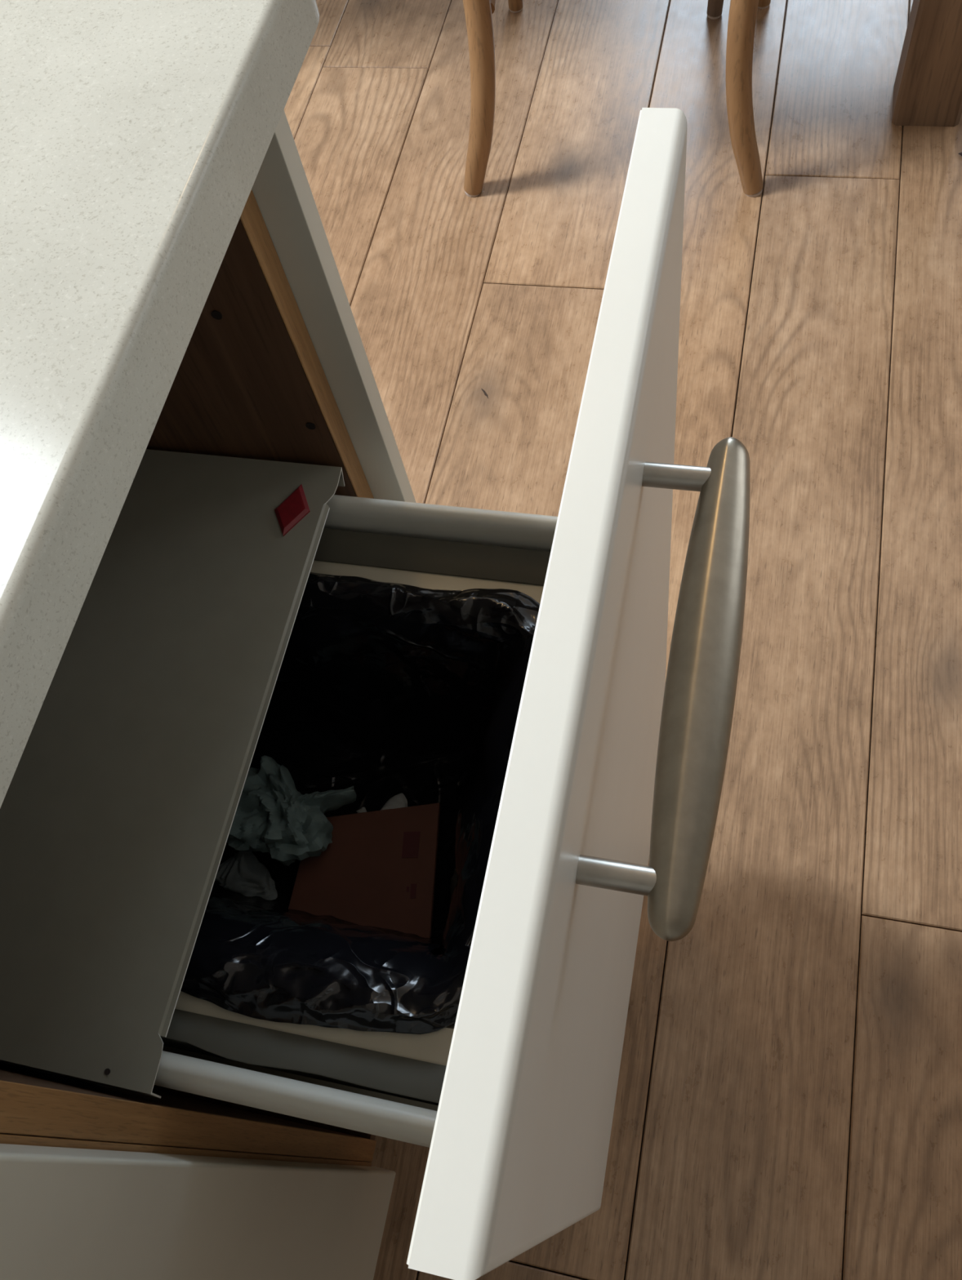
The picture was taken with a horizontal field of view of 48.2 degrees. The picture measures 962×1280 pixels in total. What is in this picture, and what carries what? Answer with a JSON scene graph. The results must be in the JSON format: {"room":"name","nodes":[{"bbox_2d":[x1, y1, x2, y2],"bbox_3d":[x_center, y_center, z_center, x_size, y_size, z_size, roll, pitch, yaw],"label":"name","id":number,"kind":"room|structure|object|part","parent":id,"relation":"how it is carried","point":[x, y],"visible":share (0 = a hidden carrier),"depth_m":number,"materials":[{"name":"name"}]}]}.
{"room":"kitchen","nodes":[
{"label":"kitchen","id":0,"kind":"room"},
{"bbox_2d":[284,0,961,1279],"bbox_3d":[0.018,-0.833,1.757,5.500,0.060,5.450,7,65,12],"label":"floor","id":1,"kind":"structure","parent":0,"point":[788,1102],"depth_m":1.37,"materials":[{"name":"brown wood"}]},
{"bbox_2d":[0,1133,395,1279],"bbox_3d":[-0.449,0.438,0.590,0.588,0.748,0.400,7,65,12],"label":"base cabinet","id":2,"kind":"object","parent":1,"relation":"on","point":[71,1209],"visible":0.96,"depth_m":0.52,"materials":[{"name":"white wood"}]},
{"bbox_3d":[-0.422,0.265,0.668,0.565,0.739,0.018,7,65,12],"label":"panel","id":3,"kind":"part","parent":2,"relation":"part of","materials":[{"name":"brown wood"}]},
{"bbox_2d":[251,110,416,502],"bbox_3d":[-0.328,-0.081,0.902,0.608,0.875,0.015,7,65,12],"label":"end panel","id":4,"kind":"object","parent":1,"relation":"on","point":[281,189],"visible":0.02,"depth_m":0.57,"materials":[{"name":"beige paint"}]},
{"bbox_2d":[0,107,750,1279],"bbox_3d":[-0.261,0.091,0.731,0.810,0.740,0.406,7,65,12],"label":"base cabinet","id":5,"kind":"object","parent":1,"relation":"on","point":[117,810],"visible":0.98,"depth_m":0.53,"materials":[{"name":"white wood"}]},
{"bbox_2d":[0,0,319,808],"bbox_3d":[-0.630,0.384,0.200,0.826,0.032,1.634,7,65,12],"label":"countertop","id":6,"kind":"structure","parent":5,"relation":"on","point":[136,135],"depth_m":0.38,"materials":[{"name":"white stone"}]},
{"bbox_3d":[-0.384,0.026,0.651,0.548,0.022,0.364,7,65,12],"label":"bin lid","id":7,"kind":"part","parent":5,"relation":"part of","materials":[{"name":"grey paint"}]},
{"bbox_3d":[-0.419,0.249,0.676,0.565,0.739,0.017,7,65,12],"label":"panel","id":8,"kind":"part","parent":5,"relation":"part of","materials":[{"name":"brown wood"}]},
{"bbox_3d":[-0.341,-0.095,0.838,0.565,0.739,0.018,7,65,12],"label":"panel","id":9,"kind":"part","parent":5,"relation":"part of","materials":[{"name":"brown wood"}]},
{"bbox_3d":[-0.332,0.238,1.076,0.564,0.018,0.371,7,65,12],"label":"panel","id":10,"kind":"part","parent":5,"relation":"part of","materials":[{"name":"brown wood"}]},
{"bbox_3d":[-0.303,0.217,0.613,0.688,0.114,0.016,7,65,12],"label":"drawer rail","id":11,"kind":"part","parent":5,"relation":"part of","materials":[{"name":"white metal"}]},
{"bbox_2d":[160,528,550,1105],"bbox_3d":[-0.212,0.140,0.808,0.604,0.379,0.315,7,65,12],"label":"waste bin","id":12,"kind":"object","parent":5,"relation":"in","point":[409,1066],"visible":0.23,"depth_m":0.56,"materials":[{"name":"beige plastic"}]},
{"bbox_2d":[180,572,539,1034],"bbox_3d":[-0.226,0.092,0.715,0.557,0.170,0.274,7,65,12],"label":"bag","id":13,"kind":"object","parent":12,"relation":"in","point":[384,691],"visible":0.5,"depth_m":0.66,"materials":[{"name":"black plastic"}]},
{"bbox_2d":[214,850,277,900],"bbox_3d":[-0.159,0.164,0.742,0.051,0.021,0.031,26,70,20],"label":"crumpled paper","id":14,"kind":"object","parent":13,"relation":"in","point":[242,873],"visible":0.94,"depth_m":0.74,"materials":[{"name":"white paper"}]},
{"bbox_2d":[226,755,356,866],"bbox_3d":[-0.137,0.119,0.736,0.089,0.049,0.067,17,67,16],"label":"crumpled tissue","id":15,"kind":"object","parent":13,"relation":"on","point":[271,816],"visible":0.98,"depth_m":0.72,"materials":[{"name":"white paper"}]},
{"bbox_2d":[356,807,366,813],"bbox_3d":[-0.083,0.120,0.751,0.007,0.005,0.006,-32,63,-8],"label":"paper scrap","id":16,"kind":"object","parent":13,"relation":"in","point":[362,809],"visible":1,"depth_m":0.75,"materials":[{"name":"white paper"}]},
{"bbox_2d":[288,802,439,937],"bbox_3d":[-0.073,0.149,0.728,0.102,0.010,0.090,7,65,12],"label":"cardboard box","id":17,"kind":"object","parent":13,"relation":"in","point":[378,869],"visible":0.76,"depth_m":0.72,"materials":[{"name":"brown cardboard"}]},
{"bbox_2d":[381,793,407,809],"bbox_3d":[-0.060,0.114,0.746,0.019,0.011,0.018,7,65,12],"label":"paper scrap","id":18,"kind":"object","parent":13,"relation":"in","point":[398,801],"visible":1,"depth_m":0.74,"materials":[{"name":"white paper"}]},
{"bbox_3d":[-0.235,-0.082,0.754,0.688,0.114,0.016,7,65,12],"label":"drawer rail","id":19,"kind":"part","parent":5,"relation":"part of","materials":[{"name":"grey metal"}]},
{"bbox_3d":[0.079,0.131,0.644,0.018,0.713,0.394,7,65,12],"label":"drawer","id":20,"kind":"part","parent":5,"relation":"part of","materials":[{"name":"beige paint"}]},
{"bbox_3d":[0.046,0.075,0.342,0.030,0.009,0.009,7,65,12],"label":"handle post","id":21,"kind":"part","parent":5,"relation":"part of","materials":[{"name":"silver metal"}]},
{"bbox_3d":[0.076,-0.061,0.406,0.030,0.009,0.009,7,65,12],"label":"handle post","id":22,"kind":"part","parent":5,"relation":"part of","materials":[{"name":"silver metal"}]},
{"bbox_2d":[462,0,770,197],"bbox_3d":[0.168,-1.065,1.311,0.461,0.896,0.474,7,65,12],"label":"dining chair","id":23,"kind":"object","parent":1,"relation":"on","point":[742,15],"visible":1,"depth_m":1.48,"materials":[{"name":"brown wood"}]},
{"bbox_3d":[-0.012,-0.814,1.461,0.058,0.456,0.096,27,70,20],"label":"leg","id":24,"kind":"part","parent":23,"relation":"part of","materials":[{"name":"brown wood"}]},
{"bbox_3d":[0.040,-1.167,1.643,0.032,0.428,0.059,-38,64,-11],"label":"leg","id":25,"kind":"part","parent":23,"relation":"part of","materials":[{"name":"brown wood"}]},
{"bbox_3d":[0.348,-0.787,1.392,0.058,0.456,0.096,-11,62,3],"label":"leg","id":26,"kind":"part","parent":23,"relation":"part of","materials":[{"name":"brown wood"}]},
{"bbox_3d":[0.417,-1.128,1.566,0.059,0.428,0.032,-29,63,-6],"label":"leg","id":27,"kind":"part","parent":23,"relation":"part of","materials":[{"name":"brown wood"}]},
{"bbox_2d":[706,0,723,19],"bbox_3d":[0.573,-1.405,1.421,0.446,0.896,0.486,7,65,12],"label":"dining chair","id":28,"kind":"object","parent":1,"relation":"on","point":[714,7],"visible":1,"depth_m":1.75,"materials":[{"name":"brown wood"}]},
{"bbox_2d":[891,0,961,126],"bbox_3d":[0.075,-1.235,1.480,1.770,0.775,0.605,7,65,12],"label":"dining table","id":29,"kind":"object","parent":1,"relation":"on","point":[927,86],"visible":0.5,"depth_m":1.51,"materials":[{"name":"brown wood"}]}
]}

